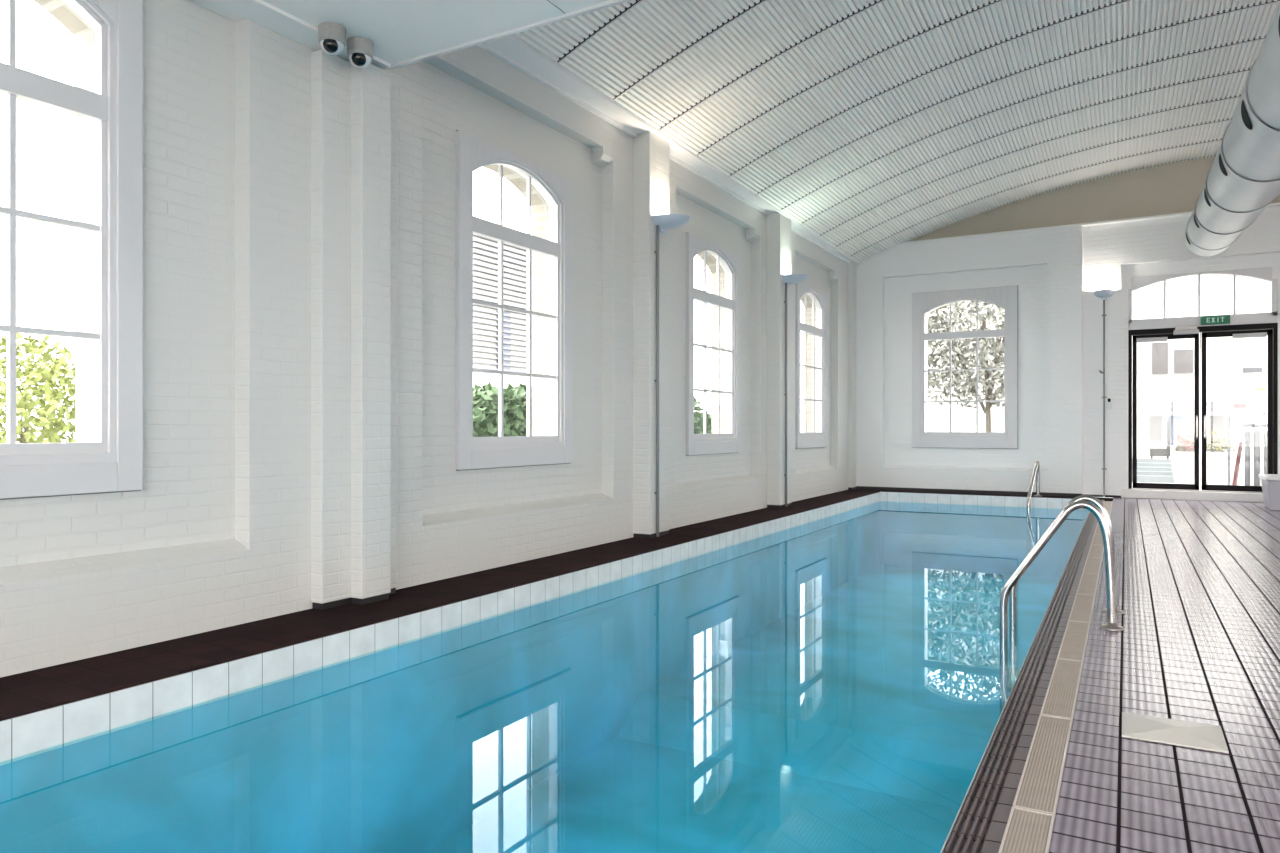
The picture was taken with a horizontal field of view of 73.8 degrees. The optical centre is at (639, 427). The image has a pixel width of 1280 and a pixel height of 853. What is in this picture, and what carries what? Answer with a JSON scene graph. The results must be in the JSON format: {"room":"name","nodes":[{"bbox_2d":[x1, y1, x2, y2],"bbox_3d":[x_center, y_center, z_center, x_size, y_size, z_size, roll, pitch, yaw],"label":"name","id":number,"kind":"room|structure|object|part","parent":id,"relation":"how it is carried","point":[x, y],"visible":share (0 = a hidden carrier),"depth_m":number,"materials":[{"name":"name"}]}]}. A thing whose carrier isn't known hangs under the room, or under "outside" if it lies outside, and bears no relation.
{"room":"indoor swimming pool","nodes":[
{"label":"indoor swimming pool","id":0,"kind":"room"},
{"bbox_2d":[188,0,631,69],"bbox_3d":[1.030,-2.310,-0.798,11.180,0.420,7.632,0,0,30],"label":"ceiling","id":1,"kind":"structure","parent":0,"point":[401,32],"depth_m":4.42,"materials":[{"name":"paint"}]},
{"bbox_2d":[318,22,345,54],"bbox_3d":[-1.631,-2.050,4.520,0.140,0.144,0.140,0,0,30],"label":"security camera","id":2,"kind":"object","parent":1,"relation":"attached to","point":[331,35],"visible":1,"depth_m":4.47,"materials":[{"name":"white plastic"}]},
{"bbox_2d":[347,36,372,67],"bbox_3d":[-1.537,-2.050,4.685,0.140,0.144,0.140,0,0,30],"label":"security camera","id":3,"kind":"object","parent":1,"relation":"attached to","point":[359,49],"visible":1,"depth_m":4.63,"materials":[{"name":"white plastic"}]},
{"bbox_3d":[2.990,-2.312,2.461,10.240,0.415,0.027,0,0,30],"label":"edge trim","id":4,"kind":"part","parent":1,"relation":"part of","materials":[{"name":"white paint"}]},
{"bbox_2d":[0,0,847,676],"bbox_3d":[-1.117,-0.860,6.362,0.400,3.720,17.950,0,0,30],"label":"wall","id":5,"kind":"structure","parent":0,"point":[217,533],"depth_m":4.60,"materials":[{"name":"paint"}]},
{"bbox_2d":[0,0,142,499],"bbox_3d":[-2.806,-0.885,3.478,0.320,2.362,1.386,0,0,30],"label":"window","id":6,"kind":"structure","parent":5,"relation":"in","point":[105,101],"depth_m":3.89,"materials":[{"name":"white paint"}]},
{"bbox_3d":[-2.716,-0.948,3.423,0.062,2.125,1.100,0,0,30],"label":"sash","id":7,"kind":"part","parent":6,"relation":"part of","materials":[{"name":"white paint"}]},
{"bbox_2d":[311,49,396,609],"bbox_3d":[-1.609,-0.540,4.922,0.190,3.079,0.560,0,0,30],"label":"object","id":8,"kind":"structure","parent":5,"relation":"attached to","point":[354,109],"depth_m":4.82,"materials":[{"name":"paint"}]},
{"bbox_2d":[456,130,572,470],"bbox_3d":[-1.039,-0.885,6.580,0.320,2.362,1.386,0,0,30],"label":"window","id":9,"kind":"structure","parent":5,"relation":"in","point":[549,194],"depth_m":6.67,"materials":[{"name":"white paint"}]},
{"bbox_3d":[-0.948,-0.948,6.525,0.062,2.125,1.100,0,0,30],"label":"sash","id":10,"kind":"part","parent":9,"relation":"part of","materials":[{"name":"white paint"}]},
{"bbox_2d":[0,489,1112,720],"bbox_3d":[0.691,1.150,5.332,3.762,0.300,17.950,0,0,30],"label":"ledge","id":11,"kind":"object","parent":5,"relation":"attached to","point":[28,692],"visible":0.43,"depth_m":4.34,"materials":[{"name":"tile"}]},
{"bbox_2d":[1027,461,1041,554],"bbox_3d":[5.664,1.138,12.251,0.112,1.323,0.696,0,0,34],"label":"grab rail","id":12,"kind":"object","parent":11,"relation":"attached to","point":[1036,471],"visible":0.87,"depth_m":12.27,"materials":[{"name":"metal"}]},
{"bbox_3d":[2.189,1.180,4.266,0.104,0.240,17.580,0,0,30],"label":"channel","id":13,"kind":"object","parent":11,"relation":"in","visible":0},
{"bbox_2d":[998,806,1054,852],"bbox_3d":[0.822,1.014,1.867,0.102,0.031,0.829,0,0,30],"label":"drain grate","id":14,"kind":"object","parent":13,"relation":"on","point":[1026,831],"visible":0.99,"depth_m":2.11,"materials":[{"name":"plastic"}]},
{"bbox_2d":[1013,714,1072,815],"bbox_3d":[1.236,1.014,2.593,0.102,0.031,0.829,0,0,30],"label":"drain grate","id":15,"kind":"object","parent":13,"relation":"on","point":[1038,790],"visible":0.97,"depth_m":2.52,"materials":[{"name":"plastic"}]},
{"bbox_2d":[1040,658,1082,718],"bbox_3d":[1.649,1.014,3.318,0.102,0.031,0.829,0,0,30],"label":"drain grate","id":16,"kind":"object","parent":13,"relation":"on","point":[1060,699],"visible":0.96,"depth_m":3.26,"materials":[{"name":"plastic"}]},
{"bbox_2d":[1057,620,1089,661],"bbox_3d":[2.062,1.014,4.044,0.102,0.031,0.829,0,0,30],"label":"drain grate","id":17,"kind":"object","parent":13,"relation":"on","point":[1074,641],"visible":0.93,"depth_m":4.00,"materials":[{"name":"plastic"}]},
{"bbox_2d":[1068,593,1094,622],"bbox_3d":[2.476,1.014,4.769,0.102,0.031,0.829,0,0,30],"label":"drain grate","id":18,"kind":"object","parent":13,"relation":"on","point":[1082,608],"visible":0.93,"depth_m":4.73,"materials":[{"name":"plastic"}]},
{"bbox_2d":[1077,573,1098,595],"bbox_3d":[2.889,1.014,5.495,0.102,0.031,0.829,0,0,30],"label":"drain grate","id":19,"kind":"object","parent":13,"relation":"on","point":[1088,583],"visible":0.9,"depth_m":5.46,"materials":[{"name":"plastic"}]},
{"bbox_2d":[1083,557,1101,573],"bbox_3d":[3.302,1.014,6.220,0.102,0.031,0.829,0,0,30],"label":"drain grate","id":20,"kind":"object","parent":13,"relation":"on","point":[1092,565],"visible":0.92,"depth_m":6.21,"materials":[{"name":"plastic"}]},
{"bbox_2d":[1087,544,1103,557],"bbox_3d":[3.716,1.014,6.946,0.102,0.031,0.829,0,0,30],"label":"drain grate","id":21,"kind":"object","parent":13,"relation":"on","point":[1096,551],"visible":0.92,"depth_m":6.92,"materials":[{"name":"plastic"}]},
{"bbox_2d":[1091,534,1102,544],"bbox_3d":[4.129,1.014,7.671,0.102,0.031,0.829,0,0,30],"label":"drain grate","id":22,"kind":"object","parent":13,"relation":"on","point":[1097,539],"visible":0.62,"depth_m":7.65,"materials":[{"name":"plastic"}]},
{"bbox_2d":[1094,525,1101,533],"bbox_3d":[4.543,1.014,8.397,0.102,0.031,0.829,0,0,30],"label":"drain grate","id":23,"kind":"object","parent":13,"relation":"on","point":[1097,530],"visible":0.32,"depth_m":8.33,"materials":[{"name":"plastic"}]},
{"bbox_2d":[1103,501,1112,505],"bbox_3d":[6.196,1.014,11.299,0.102,0.031,0.829,0,0,30],"label":"drain grate","id":24,"kind":"object","parent":13,"relation":"on","point":[1106,503],"visible":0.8,"depth_m":11.31,"materials":[{"name":"plastic"}]},
{"bbox_2d":[633,131,668,537],"bbox_3d":[0.104,-0.846,7.934,0.185,3.689,0.390,0,0,30],"label":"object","id":25,"kind":"structure","parent":5,"relation":"attached to","point":[650,151],"depth_m":7.78,"materials":[{"name":"paint"}]},
{"bbox_2d":[654,225,658,536],"bbox_3d":[0.161,-0.432,7.815,0.032,2.855,0.060,0,0,30],"label":"conduit pipe","id":26,"kind":"object","parent":5,"relation":"attached to","point":[657,226],"visible":1,"depth_m":7.80,"materials":[{"name":"grey metal"}]},
{"bbox_2d":[477,34,859,264],"bbox_3d":[1.071,-2.745,9.506,0.290,0.170,10.320,0,0,30],"label":"trim","id":27,"kind":"structure","parent":5,"relation":"attached to","point":[513,50],"depth_m":7.23,"materials":[{"name":"paint"}]},
{"bbox_2d":[652,214,690,233],"bbox_3d":[0.321,-1.867,7.828,0.298,0.125,0.340,0,0,30],"label":"uplight","id":28,"kind":"object","parent":5,"relation":"attached to","point":[665,222],"visible":1,"depth_m":7.75,"materials":[{"name":"white metal"}]},
{"bbox_2d":[686,232,740,455],"bbox_3d":[0.724,-0.885,9.673,0.320,2.362,1.386,0,0,30],"label":"window","id":29,"kind":"structure","parent":5,"relation":"in","point":[724,265],"depth_m":9.89,"materials":[{"name":"white paint"}]},
{"bbox_3d":[0.814,-0.948,9.618,0.062,2.125,1.100,0,0,30],"label":"sash","id":30,"kind":"part","parent":29,"relation":"part of","materials":[{"name":"white paint"}]},
{"bbox_2d":[767,212,790,507],"bbox_3d":[1.770,-0.846,10.858,0.185,3.689,0.420,0,0,30],"label":"trim","id":31,"kind":"structure","parent":5,"relation":"attached to","point":[778,225],"depth_m":10.69,"materials":[{"name":"paint"}]},
{"bbox_2d":[784,283,786,506],"bbox_3d":[1.844,-0.422,10.769,0.032,2.835,0.060,0,0,30],"label":"conduit pipe","id":32,"kind":"object","parent":5,"relation":"attached to","point":[785,301],"visible":1,"depth_m":10.76,"materials":[{"name":"grey metal"}]},
{"bbox_2d":[782,274,808,286],"bbox_3d":[1.984,-1.853,10.747,0.298,0.125,0.340,0,0,30],"label":"uplight","id":33,"kind":"object","parent":5,"relation":"attached to","point":[789,279],"visible":1,"depth_m":10.66,"materials":[{"name":"white metal"}]},
{"bbox_2d":[795,282,827,448],"bbox_3d":[2.417,-0.885,12.645,0.320,2.362,1.386,0,0,30],"label":"window","id":34,"kind":"structure","parent":5,"relation":"in","point":[814,327],"depth_m":13.02,"materials":[{"name":"white paint"}]},
{"bbox_3d":[2.507,-0.948,12.590,0.062,2.125,1.100,0,0,30],"label":"sash","id":35,"kind":"part","parent":34,"relation":"part of","materials":[{"name":"white paint"}]},
{"bbox_2d":[848,262,855,489],"bbox_3d":[3.464,-0.846,13.937,0.080,3.689,0.249,0,0,30],"label":"trim","id":36,"kind":"structure","parent":5,"relation":"attached to","point":[852,266],"depth_m":13.84,"materials":[{"name":"paint"}]},
{"bbox_2d":[0,543,1069,852],"bbox_3d":[1.207,1.960,5.861,3.145,1.880,15.980,0,0,30],"label":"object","id":37,"kind":"object","parent":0,"point":[743,697],"visible":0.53,"depth_m":5.50,"materials":[{"name":"blue liquid"}]},
{"bbox_2d":[0,492,879,765],"bbox_3d":[-0.112,1.087,6.613,0.012,0.150,15.780,0,0,30],"label":"tile","id":38,"kind":"structure","parent":37,"relation":"attached to","point":[28,735],"depth_m":4.05,"materials":[{"name":"white tile"}]},
{"bbox_2d":[740,501,1088,555],"bbox_3d":[1.195,1.150,5.868,3.013,0.001,15.780,0,0,30],"label":"pool water","id":39,"kind":"object","parent":37,"relation":"in","point":[986,528],"visible":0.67,"depth_m":9.66,"materials":[{"name":"blue liquid"}]},
{"bbox_2d":[880,492,1086,509],"bbox_3d":[5.089,1.084,12.725,2.995,0.156,0.012,0,0,30],"label":"tile","id":40,"kind":"structure","parent":37,"relation":"attached to","point":[884,496],"depth_m":12.77,"materials":[{"name":"white tile"}]},
{"bbox_2d":[944,499,1103,852],"bbox_3d":[2.538,1.150,5.104,0.118,0.300,15.782,0,0,30],"label":"pool edge","id":41,"kind":"structure","parent":37,"relation":"on","point":[980,827],"depth_m":2.80,"materials":[{"name":"tile"}]},
{"bbox_2d":[940,511,1089,852],"bbox_3d":[2.485,1.155,5.133,0.004,0.290,15.780,0,0,30],"label":"tile","id":42,"kind":"object","parent":41,"relation":"attached to","point":[1013,687],"visible":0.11,"depth_m":2.81,"materials":[{"name":"tile"}]},
{"bbox_2d":[515,0,1279,262],"bbox_3d":[5.509,-3.283,7.047,10.187,1.171,10.600,0,0,30],"label":"ceiling","id":43,"kind":"structure","parent":0,"point":[875,126],"depth_m":8.38,"materials":[{"name":"paint"}]},
{"bbox_2d":[1184,4,1279,255],"bbox_3d":[5.504,-2.674,7.260,1.148,2.153,8.814,0,0,30],"label":"ventilation duct","id":44,"kind":"object","parent":43,"relation":"hanging from","point":[1243,178],"visible":1,"depth_m":6.33,"materials":[{"name":"metal"}]},
{"bbox_2d":[856,206,1279,495],"bbox_3d":[8.138,-0.980,11.678,10.420,3.960,0.450,0,0,30],"label":"wall","id":45,"kind":"structure","parent":0,"point":[1057,272],"depth_m":12.75,"materials":[{"name":"paint"}]},
{"bbox_2d":[912,285,1017,448],"bbox_3d":[5.106,-0.920,13.399,1.556,2.472,0.320,0,0,30],"label":"window","id":46,"kind":"structure","parent":45,"relation":"in","point":[1006,297],"depth_m":13.25,"materials":[{"name":"white paint"}]},
{"bbox_3d":[5.051,-0.948,13.309,1.240,2.125,0.062,0,0,30],"label":"sash","id":47,"kind":"part","parent":46,"relation":"part of","materials":[{"name":"white paint"}]},
{"bbox_2d":[856,486,1081,496],"bbox_3d":[4.961,0.978,13.222,3.370,0.045,0.012,0,0,30],"label":"baseboard","id":48,"kind":"structure","parent":45,"relation":"attached to","point":[857,487],"depth_m":13.16,"materials":[{"name":"tile"}]},
{"bbox_2d":[897,202,1279,244],"bbox_3d":[8.330,-2.960,11.389,9.800,0.030,0.162,0,0,30],"label":"trim","id":49,"kind":"structure","parent":45,"relation":"on","point":[1278,203],"depth_m":12.34,"materials":[{"name":"white paint"}]},
{"bbox_2d":[1083,494,1120,497],"bbox_3d":[6.687,0.985,12.353,0.490,0.030,0.012,0,0,30],"label":"baseboard","id":50,"kind":"structure","parent":45,"relation":"attached to","point":[1114,496],"depth_m":12.31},
{"bbox_2d":[1102,300,1105,496],"bbox_3d":[6.710,-0.443,12.333,0.060,2.875,0.025,0,0,30],"label":"conduit pipe","id":51,"kind":"object","parent":45,"relation":"attached to","point":[1103,315],"visible":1,"depth_m":12.33,"materials":[{"name":"grey metal"}]},
{"bbox_2d":[1094,289,1114,299],"bbox_3d":[6.657,-1.913,12.240,0.272,0.125,0.238,0,0,30],"label":"uplight","id":52,"kind":"object","parent":45,"relation":"attached to","point":[1103,294],"visible":1,"depth_m":12.21,"materials":[{"name":"white metal"}]},
{"bbox_2d":[1106,398,1111,408],"bbox_3d":[6.758,-0.347,12.291,0.065,0.155,0.050,0,0,30],"label":"switch","id":53,"kind":"object","parent":45,"relation":"attached to","point":[1109,403],"visible":1,"depth_m":12.28,"materials":[{"name":"white plastic"}]},
{"bbox_2d":[1121,489,1263,502],"bbox_3d":[7.825,0.941,11.925,1.910,0.118,0.330,0,0,30],"label":"trim","id":54,"kind":"structure","parent":45,"relation":"attached to","point":[1125,493],"depth_m":11.83,"materials":[{"name":"white paint"}]},
{"bbox_2d":[1128,323,1277,492],"bbox_3d":[7.807,-0.272,11.884,1.760,2.307,0.200,0,0,30],"label":"door","id":55,"kind":"structure","parent":45,"relation":"in","point":[1269,330],"depth_m":11.85,"materials":[{"name":"metal"}]},
{"bbox_3d":[7.738,-0.010,11.854,0.022,0.331,0.073,0,0,30],"label":"handle","id":56,"kind":"part","parent":55,"relation":"part of","materials":[{"name":"metal"}]},
{"bbox_3d":[7.816,-0.010,11.809,0.022,0.331,0.073,0,0,30],"label":"handle","id":57,"kind":"part","parent":55,"relation":"part of","materials":[{"name":"metal"}]},
{"bbox_2d":[1128,267,1277,329],"bbox_3d":[7.802,-1.788,11.881,1.735,0.755,0.090,0,0,30],"label":"window","id":58,"kind":"structure","parent":45,"relation":"in","point":[1264,273],"depth_m":11.85,"materials":[{"name":"white paint"}]},
{"bbox_2d":[1201,315,1229,324],"bbox_3d":[7.913,-1.485,11.732,0.335,0.120,0.068,0,0,30],"label":"exit sign","id":59,"kind":"object","parent":58,"relation":"attached to","point":[1217,319],"visible":1,"depth_m":11.71,"materials":[{"name":"green plastic"}]},
{"bbox_2d":[911,155,1279,240],"bbox_3d":[8.136,-3.500,11.673,11.020,1.200,0.160,0,0,30],"label":"wall","id":60,"kind":"structure","parent":0,"point":[1176,187],"depth_m":12.37,"materials":[{"name":"paint"}]},
{"bbox_2d":[1049,497,1279,852],"bbox_3d":[5.272,1.150,2.848,6.658,0.300,18.170,0,0,30],"label":"floor","id":61,"kind":"structure","parent":0,"point":[1198,581],"depth_m":3.29,"materials":[{"name":"tile"}]},
{"bbox_2d":[996,495,1123,714],"bbox_3d":[2.254,1.209,4.568,0.593,1.682,0.538,0,0,30],"label":"pool ladder","id":62,"kind":"object","parent":61,"relation":"attached to","point":[1008,675],"visible":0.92,"depth_m":4.49,"materials":[{"name":"metal"}]},
{"bbox_2d":[1122,712,1228,752],"bbox_3d":[1.748,0.985,2.802,0.286,0.029,0.260,0,0,30],"label":"drain cover","id":63,"kind":"object","parent":61,"relation":"on","point":[1135,726],"visible":1,"depth_m":2.76,"materials":[{"name":"plastic"}]},
{"bbox_2d":[1258,474,1279,509],"bbox_3d":[8.182,0.795,10.473,0.890,0.410,0.660,0,0,30],"label":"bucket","id":64,"kind":"object","parent":61,"relation":"on","point":[1270,483],"visible":1,"depth_m":10.40,"materials":[{"name":"white plastic"}]},
{"label":"outside","id":65,"kind":"structure","parent":0,"visible":0},
{"bbox_2d":[1101,476,1243,497],"bbox_3d":[7.426,1.360,13.033,120.000,0.680,90.000,0,0,30],"label":"ground","id":66,"kind":"structure","parent":65,"point":[1241,477],"depth_m":15.97,"materials":[{"name":"grey"}]},
{"bbox_2d":[0,333,74,443],"bbox_3d":[-4.895,0.373,6.762,1.544,2.262,1.142,0,0,30],"label":"bush","id":67,"kind":"object","parent":66,"relation":"on","point":[51,423],"visible":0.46,"depth_m":6.60,"materials":[{"name":"green plant"}]},
{"bbox_2d":[473,234,531,392],"bbox_3d":[-3.525,-2.400,34.234,3.980,7.800,14.000,0,0,30],"label":"building","id":68,"kind":"structure","parent":66,"relation":"on","point":[485,251],"depth_m":28.37,"materials":[{"name":"white"}]},
{"bbox_2d":[473,381,531,436],"bbox_3d":[-2.027,0.458,11.390,0.890,2.196,4.368,0,0,30],"label":"hedge","id":69,"kind":"object","parent":66,"relation":"on","point":[485,400],"visible":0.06,"depth_m":11.22,"materials":[{"name":"green plant"}]},
{"bbox_2d":[694,396,711,433],"bbox_3d":[1.315,0.469,17.264,0.897,2.189,8.862,0,0,30],"label":"hedge","id":70,"kind":"object","parent":66,"relation":"on","point":[698,417],"visible":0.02,"depth_m":16.46,"materials":[{"name":"green plant"}]},
{"bbox_2d":[928,301,1003,431],"bbox_3d":[7.374,-1.351,18.230,5.248,5.709,2.669,0,0,30],"label":"tree","id":71,"kind":"object","parent":66,"relation":"on","point":[996,350],"visible":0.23,"depth_m":18.11,"materials":[{"name":"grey plant"}]},
{"bbox_2d":[928,275,1270,475],"bbox_3d":[12.615,-1.290,19.111,15.000,4.620,2.300,0,0,30],"label":"sky","id":72,"kind":"structure","parent":66,"relation":"on","point":[1165,369],"depth_m":18.59,"materials":[{"name":"white"}]},
{"bbox_3d":[11.372,0.010,18.818,0.246,0.552,0.060,0,0,30],"label":"doorway","id":73,"kind":"part","parent":72,"relation":"part of","materials":[{"name":"white"}]},
{"bbox_3d":[11.698,0.053,18.633,0.278,0.634,0.060,0,0,30],"label":"doorway","id":74,"kind":"part","parent":72,"relation":"part of","materials":[{"name":"white"}]},
{"bbox_3d":[12.352,0.010,18.259,0.285,0.536,0.060,0,0,30],"label":"doorway","id":75,"kind":"part","parent":72,"relation":"part of","materials":[{"name":"white"}]},
{"bbox_2d":[1137,458,1173,482],"bbox_3d":[9.397,0.820,16.917,1.980,0.400,1.500,0,0,30],"label":"steps","id":76,"kind":"structure","parent":66,"relation":"on","point":[1148,470],"depth_m":16.32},
{"bbox_2d":[1150,421,1170,458],"bbox_3d":[10.714,0.435,17.576,0.360,1.170,0.350,0,0,30],"label":"cafe chair","id":77,"kind":"object","parent":66,"relation":"on","point":[1166,451],"visible":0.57,"depth_m":17.38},
{"bbox_3d":[10.705,0.500,17.581,0.340,0.160,0.350,0,0,30],"label":"seat","id":78,"kind":"part","parent":77,"relation":"part of","materials":[{"name":"grey"}]},
{"bbox_3d":[10.844,0.215,17.502,0.060,0.730,0.350,0,0,30],"label":"backrest","id":79,"kind":"part","parent":77,"relation":"part of","materials":[{"name":"white"}]},
{"bbox_2d":[1174,429,1193,483],"bbox_3d":[9.332,0.518,14.565,0.386,1.003,0.651,0,0,30],"label":"flower planter","id":80,"kind":"object","parent":66,"relation":"on","point":[1184,450],"visible":0.9,"depth_m":14.38,"materials":[{"name":"grey plant"}]},
{"bbox_2d":[1201,428,1239,486],"bbox_3d":[9.744,0.510,14.346,0.517,1.020,0.623,0,0,30],"label":"flower planter","id":81,"kind":"object","parent":66,"relation":"on","point":[1216,457],"visible":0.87,"depth_m":14.15,"materials":[{"name":"grey plant"}]},
{"bbox_2d":[1232,442,1242,484],"bbox_3d":[8.932,0.603,12.768,0.160,0.794,0.030,0,0,30],"label":"board","id":82,"kind":"object","parent":66,"relation":"on","point":[1239,452],"visible":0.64,"depth_m":12.75,"materials":[{"name":"red"}]},
{"bbox_2d":[1226,365,1266,484],"bbox_3d":[9.617,0.014,13.520,0.545,2.012,0.105,0,0,30],"label":"notice board","id":83,"kind":"object","parent":66,"relation":"on","point":[1246,385],"visible":0.81,"depth_m":13.50,"materials":[{"name":"white metal"}]},
{"bbox_3d":[9.513,-0.349,13.536,0.170,0.066,0.030,0,0,30],"label":"red panel","id":84,"kind":"part","parent":83,"relation":"part of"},
{"bbox_3d":[9.530,-0.643,13.526,0.260,0.371,0.030,0,0,30],"label":"blue panel","id":85,"kind":"part","parent":83,"relation":"part of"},
{"bbox_3d":[9.755,-0.605,13.398,0.128,0.050,0.030,0,0,30],"label":"yellow panel","id":86,"kind":"part","parent":83,"relation":"part of","materials":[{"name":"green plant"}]},
{"bbox_2d":[1239,424,1266,485],"bbox_3d":[9.118,0.478,12.644,0.346,1.084,0.460,0,0,30],"label":"litter bin","id":87,"kind":"object","parent":66,"relation":"on","point":[1255,443],"visible":0.68,"depth_m":12.48,"materials":[{"name":"grey metal"}]},
{"bbox_3d":[9.118,-0.034,12.644,0.346,0.060,0.460,0,0,30],"label":"lid","id":88,"kind":"part","parent":87,"relation":"part of","materials":[{"name":"white"}]}
]}

